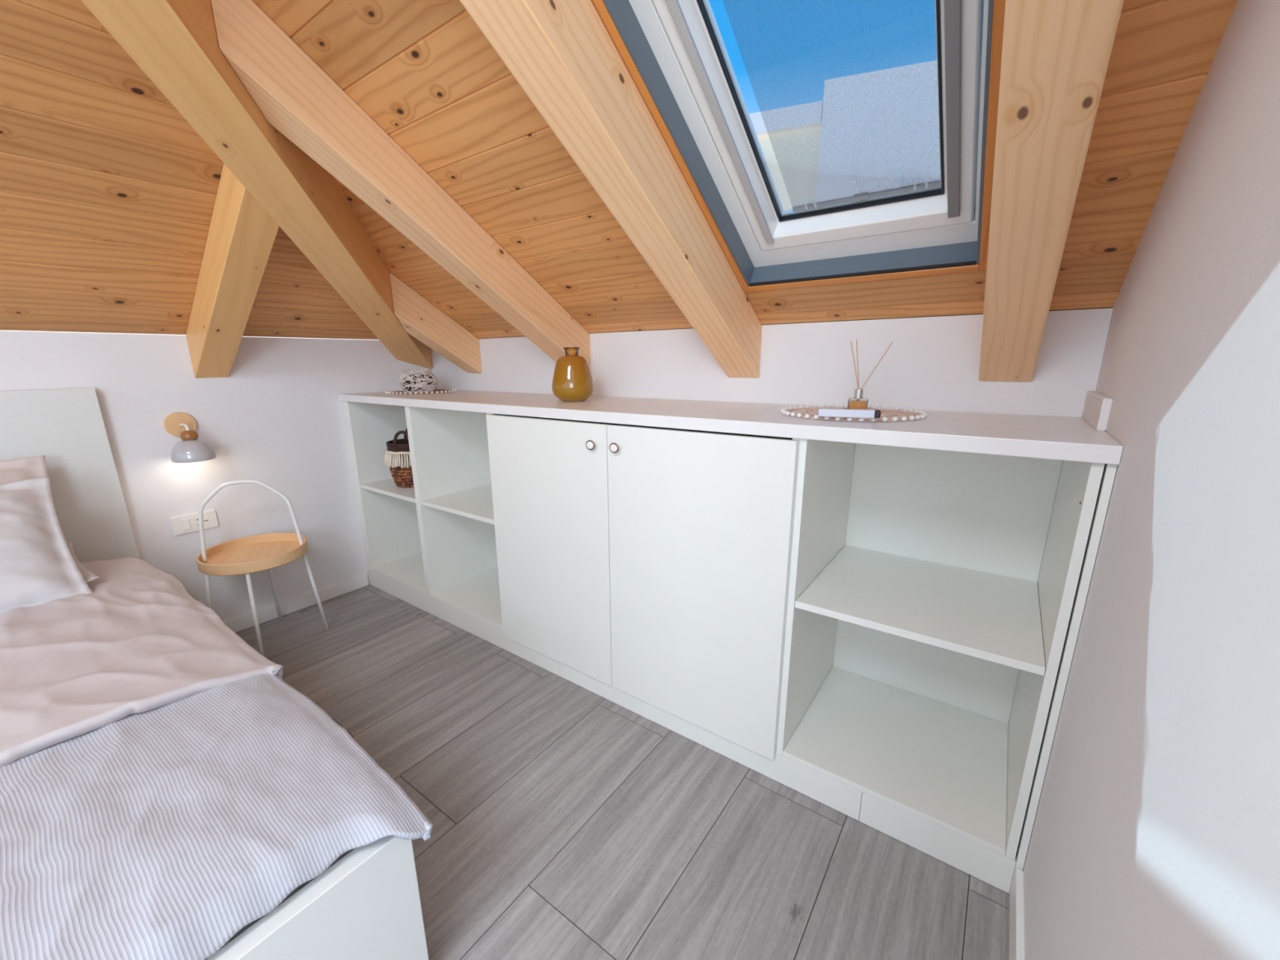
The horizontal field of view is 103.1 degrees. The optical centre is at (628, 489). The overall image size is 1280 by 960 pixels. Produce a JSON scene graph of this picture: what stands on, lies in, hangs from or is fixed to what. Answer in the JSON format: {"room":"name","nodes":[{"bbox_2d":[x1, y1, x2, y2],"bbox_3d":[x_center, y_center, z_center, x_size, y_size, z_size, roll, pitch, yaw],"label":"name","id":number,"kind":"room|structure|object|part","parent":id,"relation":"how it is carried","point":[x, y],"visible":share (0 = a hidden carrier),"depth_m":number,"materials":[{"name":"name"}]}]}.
{"room":"bedroom","nodes":[
{"label":"bedroom","id":0,"kind":"room"},
{"bbox_2d":[0,330,431,621],"bbox_3d":[-2.387,0.237,1.571,0.120,1.418,4.026,10,18,35],"label":"wall","id":1,"kind":"structure","parent":0,"point":[277,420],"depth_m":2.27,"materials":[{"name":"white paint"}]},
{"bbox_2d":[163,412,216,462],"bbox_3d":[-1.779,-0.214,2.055,0.172,0.187,0.142,10,18,35],"label":"wall lamp","id":2,"kind":"object","parent":1,"relation":"attached to","point":[191,449],"visible":1,"depth_m":2.04,"materials":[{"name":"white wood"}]},
{"bbox_3d":[-1.842,-0.266,2.089,0.018,0.102,0.102,10,18,35],"label":"wall plate","id":3,"kind":"part","parent":2,"relation":"part of","materials":[{"name":"brown wood"}]},
{"bbox_3d":[-1.799,-0.250,2.061,0.089,0.038,0.011,10,18,35],"label":"arm","id":4,"kind":"part","parent":2,"relation":"part of","materials":[{"name":"white metal"}]},
{"bbox_3d":[-1.767,-0.162,2.060,0.142,0.082,0.142,10,18,35],"label":"lamp shade","id":5,"kind":"part","parent":2,"relation":"part of","materials":[{"name":"grey ceramic"}]},
{"bbox_2d":[170,509,218,535],"bbox_3d":[-1.854,0.141,2.176,0.012,0.078,0.152,10,18,35],"label":"socket plate","id":6,"kind":"object","parent":1,"relation":"attached to","point":[188,523],"visible":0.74,"depth_m":2.16,"materials":[{"name":"white plastic"}]},
{"bbox_2d":[222,573,368,632],"bbox_3d":[-2.486,0.858,1.468,0.012,0.068,3.494,10,18,35],"label":"baseboard","id":7,"kind":"structure","parent":1,"relation":"attached to","point":[245,621],"depth_m":2.54,"materials":[{"name":"white paint"}]},
{"bbox_2d":[342,400,370,569],"bbox_3d":[-1.435,-0.005,2.704,0.036,0.921,0.018,10,18,35],"label":"trim","id":8,"kind":"structure","parent":1,"relation":"attached to","point":[344,406],"depth_m":2.69,"materials":[{"name":"white plastic"}]},
{"bbox_2d":[0,0,1237,339],"bbox_3d":[-0.340,-0.749,-0.241,5.012,1.349,4.037,10,18,35],"label":"ceiling","id":9,"kind":"structure","parent":0,"point":[424,72],"depth_m":1.38,"materials":[{"name":"brown wood"}]},
{"bbox_2d":[186,163,279,377],"bbox_3d":[-1.420,-0.769,1.816,0.872,0.733,0.119,10,18,35],"label":"rafter","id":10,"kind":"object","parent":9,"relation":"attached to","point":[242,234],"visible":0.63,"depth_m":1.76,"materials":[{"name":"brown wood"}]},
{"bbox_2d":[80,0,432,368],"bbox_3d":[-1.015,-1.049,1.337,0.154,1.478,2.994,-2,14,-8],"label":"rafter","id":11,"kind":"object","parent":9,"relation":"attached to","point":[175,43],"visible":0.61,"depth_m":1.35,"materials":[{"name":"brown wood"}]},
{"bbox_2d":[211,0,590,368],"bbox_3d":[-0.585,-0.836,1.709,0.122,0.912,1.232,10,18,35],"label":"rafter","id":12,"kind":"object","parent":9,"relation":"attached to","point":[292,92],"visible":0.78,"depth_m":1.44,"materials":[{"name":"brown wood"}]},
{"bbox_2d":[389,272,481,373],"bbox_3d":[-0.962,-0.796,2.506,0.117,0.446,0.455,10,18,35],"label":"rafter","id":13,"kind":"object","parent":9,"relation":"attached to","point":[420,317],"visible":1,"depth_m":2.46,"materials":[{"name":"brown wood"}]},
{"bbox_2d":[459,0,761,377],"bbox_3d":[-0.191,-0.876,0.881,0.120,1.400,2.038,10,18,35],"label":"rafter","id":14,"kind":"object","parent":9,"relation":"attached to","point":[562,54],"visible":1,"depth_m":1.10,"materials":[{"name":"brown wood"}]},
{"bbox_2d":[591,0,1005,291],"bbox_3d":[0.368,-0.811,1.014,0.640,0.654,0.964,10,18,35],"label":"window","id":15,"kind":"structure","parent":9,"relation":"attached to","point":[674,52],"depth_m":1.19,"materials":[{"name":"plastic"}]},
{"bbox_3d":[0.192,-0.845,1.122,0.019,0.442,0.728,10,18,35],"label":"guide rail","id":16,"kind":"part","parent":15,"relation":"part of","materials":[{"name":"white plastic"}]},
{"bbox_3d":[0.384,-0.854,1.003,0.527,0.532,0.822,10,18,35],"label":"sash","id":17,"kind":"part","parent":15,"relation":"part of","materials":[{"name":"white plastic"}]},
{"bbox_2d":[724,0,940,212],"bbox_3d":[0.387,-0.880,0.966,0.365,0.443,0.733,10,18,35],"label":"window glass","id":18,"kind":"object","parent":15,"relation":"attached to","point":[924,184],"visible":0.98,"depth_m":1.13,"materials":[{"name":"grey"}]},
{"bbox_3d":[0.552,-0.782,0.864,0.024,0.442,0.728,10,18,35],"label":"guide rail","id":19,"kind":"part","parent":15,"relation":"part of","materials":[{"name":"grey metal"}]},
{"bbox_2d":[978,0,1124,382],"bbox_3d":[0.375,-0.803,0.353,0.120,1.510,2.220,10,18,35],"label":"rafter","id":20,"kind":"object","parent":9,"relation":"attached to","point":[1056,54],"visible":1,"depth_m":0.81,"materials":[{"name":"brown wood"}]},
{"bbox_2d":[235,584,1017,959],"bbox_3d":[-0.320,1.234,0.258,5.200,0.100,4.226,10,18,35],"label":"floor","id":21,"kind":"structure","parent":0,"point":[570,823],"depth_m":1.34,"materials":[{"name":"grey wood"}]},
{"bbox_2d":[0,387,428,959],"bbox_3d":[-1.662,0.471,0.819,1.977,1.124,1.620,10,18,35],"label":"bed","id":22,"kind":"object","parent":21,"relation":"on","point":[366,905],"visible":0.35,"depth_m":0.94,"materials":[{"name":"white paint"}]},
{"bbox_3d":[-2.442,0.326,1.375,0.039,1.104,1.620,10,18,35],"label":"headboard","id":23,"kind":"part","parent":22,"relation":"part of","materials":[{"name":"white paint"}]},
{"bbox_2d":[204,848,355,959],"bbox_3d":[-1.675,0.729,0.889,1.860,0.230,1.544,10,18,35],"label":"mattress","id":24,"kind":"object","parent":22,"relation":"on","point":[344,854],"visible":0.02,"depth_m":0.83,"materials":[{"name":"white fabric"}]},
{"bbox_2d":[0,556,433,959],"bbox_3d":[-1.550,0.568,0.814,1.875,0.167,1.596,10,18,35],"label":"duvet","id":25,"kind":"object","parent":24,"relation":"on","point":[164,788],"visible":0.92,"depth_m":0.91,"materials":[{"name":"grey fabric"}]},
{"bbox_2d":[0,455,74,555],"bbox_3d":[-2.133,0.170,1.456,0.223,0.412,0.725,10,18,37],"label":"pillow","id":26,"kind":"object","parent":25,"relation":"on","point":[17,469],"visible":0.14,"depth_m":1.69,"materials":[{"name":"grey fabric"}]},
{"bbox_2d":[0,475,93,612],"bbox_3d":[-1.966,0.224,1.310,0.329,0.353,0.740,10,18,35],"label":"pillow","id":27,"kind":"object","parent":25,"relation":"on","point":[37,566],"visible":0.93,"depth_m":1.50,"materials":[{"name":"grey fabric"}]},
{"bbox_2d":[68,540,99,582],"bbox_3d":[-2.042,0.294,1.441,0.439,0.118,0.700,10,18,35],"label":"pillow","id":28,"kind":"object","parent":25,"relation":"on","point":[87,575],"visible":0.14,"depth_m":1.62,"materials":[{"name":"grey fabric"}]},
{"bbox_3d":[-0.881,0.959,0.345,0.037,0.400,1.608,10,18,35],"label":"footboard","id":29,"kind":"part","parent":22,"relation":"part of","materials":[{"name":"white paint"}]},
{"bbox_2d":[195,480,329,656],"bbox_3d":[-1.595,0.320,2.185,0.385,0.740,0.385,7,16,29],"label":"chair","id":30,"kind":"object","parent":21,"relation":"on","point":[247,555],"visible":0.98,"depth_m":2.15,"materials":[{"name":"brown wood"}]},
{"bbox_3d":[-1.767,0.508,2.147,0.055,0.397,0.014,-7,16,-25],"label":"leg","id":31,"kind":"part","parent":30,"relation":"part of","materials":[{"name":"white metal"}]},
{"bbox_3d":[-1.597,0.121,2.134,0.362,0.329,0.015,-7,16,-25],"label":"handle","id":32,"kind":"part","parent":30,"relation":"part of","materials":[{"name":"white metal"}]},
{"bbox_2d":[195,533,308,576],"bbox_3d":[-1.595,0.270,2.172,0.385,0.049,0.385,-7,16,-25],"label":"tray","id":33,"kind":"object","parent":30,"relation":"on","point":[247,555],"depth_m":2.17,"materials":[{"name":"brown wood"}]},
{"bbox_3d":[-1.510,0.528,2.059,0.014,0.397,0.055,-7,16,-25],"label":"leg","id":34,"kind":"part","parent":30,"relation":"part of","materials":[{"name":"white metal"}]},
{"bbox_3d":[-1.677,0.444,2.396,0.014,0.397,0.055,-7,16,-25],"label":"leg","id":35,"kind":"part","parent":30,"relation":"part of","materials":[{"name":"white metal"}]},
{"bbox_3d":[-1.420,0.464,2.308,0.055,0.397,0.014,-7,16,-25],"label":"leg","id":36,"kind":"part","parent":30,"relation":"part of","materials":[{"name":"white metal"}]},
{"bbox_2d":[346,401,428,595],"bbox_3d":[-1.047,-0.015,2.729,0.557,0.921,0.522,10,18,35],"label":"shelf unit","id":37,"kind":"object","parent":21,"relation":"on","point":[390,512],"visible":0.39,"depth_m":2.74,"materials":[{"name":"white wood"}]},
{"bbox_3d":[-1.049,-0.033,2.722,0.519,0.019,0.510,10,18,35],"label":"shelf","id":38,"kind":"part","parent":37,"relation":"part of","materials":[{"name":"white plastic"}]},
{"bbox_2d":[383,427,413,488],"bbox_3d":[-1.127,-0.169,2.626,0.256,0.296,0.257,10,18,35],"label":"seagrass basket","id":39,"kind":"object","parent":37,"relation":"on","point":[397,456],"visible":0.47,"depth_m":2.53,"materials":[{"name":"brown wicker"}]},
{"bbox_3d":[-1.115,-0.257,2.508,0.092,0.069,0.016,-3,14,-8],"label":"handle","id":40,"kind":"part","parent":39,"relation":"part of","materials":[{"name":"brown wicker"}]},
{"bbox_3d":[-1.046,0.423,2.837,0.520,0.018,0.513,10,18,35],"label":"panel","id":41,"kind":"part","parent":37,"relation":"part of","materials":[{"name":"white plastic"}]},
{"bbox_3d":[-0.830,0.022,2.573,0.018,0.921,0.522,10,18,35],"label":"panel","id":42,"kind":"part","parent":37,"relation":"part of","materials":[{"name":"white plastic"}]},
{"bbox_2d":[406,406,502,630],"bbox_3d":[-0.594,0.063,2.405,0.566,0.921,0.522,10,18,35],"label":"shelf unit","id":43,"kind":"object","parent":21,"relation":"on","point":[450,449],"visible":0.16,"depth_m":2.46,"materials":[{"name":"white wood"}]},
{"bbox_3d":[-0.596,0.045,2.397,0.528,0.019,0.510,10,18,35],"label":"shelf","id":44,"kind":"part","parent":43,"relation":"part of","materials":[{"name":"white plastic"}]},
{"bbox_3d":[-0.593,0.501,2.513,0.530,0.018,0.513,10,18,35],"label":"panel","id":45,"kind":"part","parent":43,"relation":"part of","materials":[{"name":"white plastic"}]},
{"bbox_2d":[367,568,862,820],"bbox_3d":[-0.411,0.663,2.099,2.568,0.092,0.017,10,18,35],"label":"board","id":46,"kind":"object","parent":21,"relation":"on","point":[838,796],"visible":0.86,"depth_m":1.72,"materials":[{"name":"white wood"}]},
{"bbox_2d":[485,413,799,760],"bbox_3d":[0.095,0.195,1.888,1.174,0.933,0.564,10,18,35],"label":"base cabinet","id":47,"kind":"object","parent":21,"relation":"on","point":[652,564],"visible":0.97,"depth_m":1.58,"materials":[{"name":"white wood"}]},
{"bbox_3d":[-0.359,0.104,2.236,0.018,0.921,0.522,10,18,35],"label":"panel","id":48,"kind":"part","parent":47,"relation":"part of","materials":[{"name":"white laminate"}]},
{"bbox_3d":[-0.292,0.207,1.864,0.580,0.928,0.018,10,18,35],"label":"door","id":49,"kind":"part","parent":47,"relation":"part of","materials":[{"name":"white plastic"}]},
{"bbox_3d":[-0.115,-0.142,1.612,0.028,0.025,0.022,10,18,35],"label":"knob","id":50,"kind":"part","parent":47,"relation":"part of","materials":[{"name":"silver metal"}]},
{"bbox_3d":[-0.039,-0.128,1.557,0.028,0.025,0.022,10,18,35],"label":"knob","id":51,"kind":"part","parent":47,"relation":"part of","materials":[{"name":"silver metal"}]},
{"bbox_3d":[0.259,0.132,2.103,1.138,0.921,0.008,10,18,35],"label":"panel","id":52,"kind":"part","parent":47,"relation":"part of","materials":[{"name":"white laminate"}]},
{"bbox_3d":[0.181,0.289,1.525,0.590,0.928,0.018,10,18,35],"label":"door","id":53,"kind":"part","parent":47,"relation":"part of","materials":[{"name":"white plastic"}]},
{"bbox_2d":[338,388,1123,464],"bbox_3d":[-0.137,-0.319,1.948,2.909,0.034,0.540,10,18,35],"label":"countertop","id":54,"kind":"structure","parent":47,"relation":"on","point":[1070,438],"depth_m":1.30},
{"bbox_2d":[384,388,457,394],"bbox_3d":[-1.077,-0.515,2.658,0.355,0.012,0.356,10,18,35],"label":"placemat","id":55,"kind":"object","parent":54,"relation":"on","point":[446,390],"visible":0.63,"depth_m":2.58,"materials":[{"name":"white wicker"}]},
{"bbox_2d":[399,368,438,392],"bbox_3d":[-1.087,-0.567,2.633,0.191,0.120,0.193,10,18,35],"label":"basket","id":56,"kind":"object","parent":55,"relation":"on","point":[424,382],"visible":1,"depth_m":2.57,"materials":[{"name":"white paper"}]},
{"bbox_2d":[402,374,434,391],"bbox_3d":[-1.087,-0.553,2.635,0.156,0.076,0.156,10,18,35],"label":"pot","id":57,"kind":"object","parent":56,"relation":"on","point":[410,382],"depth_m":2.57,"materials":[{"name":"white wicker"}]},
{"bbox_2d":[551,346,593,401],"bbox_3d":[-0.216,-0.446,1.971,0.163,0.204,0.163,10,18,35],"label":"vase","id":58,"kind":"object","parent":54,"relation":"on","point":[572,379],"visible":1,"depth_m":1.92,"materials":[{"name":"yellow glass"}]},
{"bbox_2d":[780,404,928,422],"bbox_3d":[0.626,-0.218,1.431,0.379,0.014,0.379,10,18,35],"label":"placemat","id":59,"kind":"object","parent":54,"relation":"on","point":[895,415],"visible":0.67,"depth_m":1.39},
{"bbox_2d":[817,408,880,417],"bbox_3d":[0.548,-0.190,1.261,0.142,0.019,0.020,5,15,22],"label":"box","id":60,"kind":"object","parent":59,"relation":"on","point":[855,413],"visible":1,"depth_m":1.25,"materials":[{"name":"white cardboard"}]},
{"bbox_2d":[847,339,893,409],"bbox_3d":[0.685,-0.327,1.453,0.109,0.200,0.052,6,16,24],"label":"reed diffuser","id":61,"kind":"object","parent":54,"relation":"on","point":[852,404],"visible":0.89,"depth_m":1.46,"materials":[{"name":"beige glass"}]},
{"bbox_2d":[847,397,867,409],"bbox_3d":[0.669,-0.249,1.481,0.052,0.036,0.052,6,16,24],"label":"bottle","id":62,"kind":"object","parent":61,"relation":"on","point":[852,404],"depth_m":1.46,"materials":[{"name":"clear glass"}]},
{"bbox_3d":[0.572,0.266,1.569,0.018,0.921,0.522,10,18,35],"label":"panel","id":63,"kind":"part","parent":47,"relation":"part of","materials":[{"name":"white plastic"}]},
{"bbox_2d":[858,792,1016,893],"bbox_3d":[0.754,0.866,1.264,0.326,0.092,0.017,10,18,35],"label":"board","id":64,"kind":"object","parent":21,"relation":"on","point":[981,863],"visible":1,"depth_m":1.25,"materials":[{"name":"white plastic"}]},
{"bbox_2d":[776,438,1105,861],"bbox_3d":[0.804,0.306,1.403,0.556,0.921,0.522,10,18,35],"label":"shelf unit","id":65,"kind":"object","parent":21,"relation":"on","point":[931,593],"visible":0.94,"depth_m":1.45,"materials":[{"name":"white wood"}]},
{"bbox_3d":[0.587,0.268,1.558,0.018,0.921,0.522,10,18,35],"label":"panel","id":66,"kind":"part","parent":65,"relation":"part of","materials":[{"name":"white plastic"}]},
{"bbox_3d":[0.805,0.744,1.512,0.520,0.018,0.513,10,18,35],"label":"panel","id":67,"kind":"part","parent":65,"relation":"part of","materials":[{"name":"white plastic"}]},
{"bbox_3d":[0.802,0.288,1.396,0.518,0.019,0.510,10,18,35],"label":"shelf","id":68,"kind":"part","parent":65,"relation":"part of","materials":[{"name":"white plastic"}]},
{"bbox_3d":[0.956,0.253,1.603,0.520,0.921,0.008,10,18,35],"label":"panel","id":69,"kind":"part","parent":65,"relation":"part of","materials":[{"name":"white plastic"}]},
{"bbox_3d":[1.021,0.344,1.248,0.018,0.921,0.522,10,18,35],"label":"panel","id":70,"kind":"part","parent":65,"relation":"part of","materials":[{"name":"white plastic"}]},
{"bbox_2d":[431,307,1112,417],"bbox_3d":[0.063,0.025,2.311,3.151,1.418,0.120,10,18,35],"label":"wall","id":71,"kind":"structure","parent":0,"point":[931,363],"depth_m":1.64,"materials":[{"name":"white paint"}]},
{"bbox_2d":[1017,0,1279,959],"bbox_3d":[0.746,-0.067,0.614,0.120,2.424,1.676,10,18,35],"label":"wall","id":72,"kind":"structure","parent":0,"point":[1155,835],"depth_m":0.56,"materials":[{"name":"white paint"}]},
{"bbox_2d":[1008,868,1025,959],"bbox_3d":[0.544,1.014,0.710,0.014,0.085,1.144,10,18,35],"label":"baseboard","id":73,"kind":"structure","parent":72,"relation":"attached to","point":[1016,913],"depth_m":1.06,"materials":[{"name":"white paint"}]},
{"bbox_2d":[1008,463,1117,893],"bbox_3d":[0.887,0.444,1.052,0.014,1.015,0.018,10,18,35],"label":"trim","id":74,"kind":"structure","parent":72,"relation":"attached to","point":[1109,473],"depth_m":1.02,"materials":[{"name":"white wood"}]},
{"bbox_2d":[1081,390,1112,431],"bbox_3d":[1.096,-0.189,1.191,0.016,0.068,0.311,10,18,35],"label":"trim","id":75,"kind":"structure","parent":72,"relation":"attached to","point":[1096,411],"depth_m":1.11,"materials":[{"name":"white paint"}]},
{"label":"outside","id":76,"kind":"structure","parent":0,"visible":0},
{"bbox_3d":[13.362,1.419,19.407,55.000,0.200,37.000,10,18,35],"label":"ground","id":77,"kind":"structure","parent":76,"visible":0},
{"bbox_2d":[749,100,822,210],"bbox_3d":[2.678,-1.358,10.762,3.790,9.660,6.000,10,18,35],"label":"house","id":78,"kind":"structure","parent":77,"relation":"on","point":[768,146],"depth_m":6.63,"materials":[{"name":"beige paint"}]},
{"bbox_2d":[815,60,940,202],"bbox_3d":[6.763,-0.713,8.461,5.600,9.476,7.000,10,18,35],"label":"house","id":79,"kind":"structure","parent":77,"relation":"on","point":[914,100],"depth_m":5.96,"materials":[{"name":"grey paint"}]}
]}

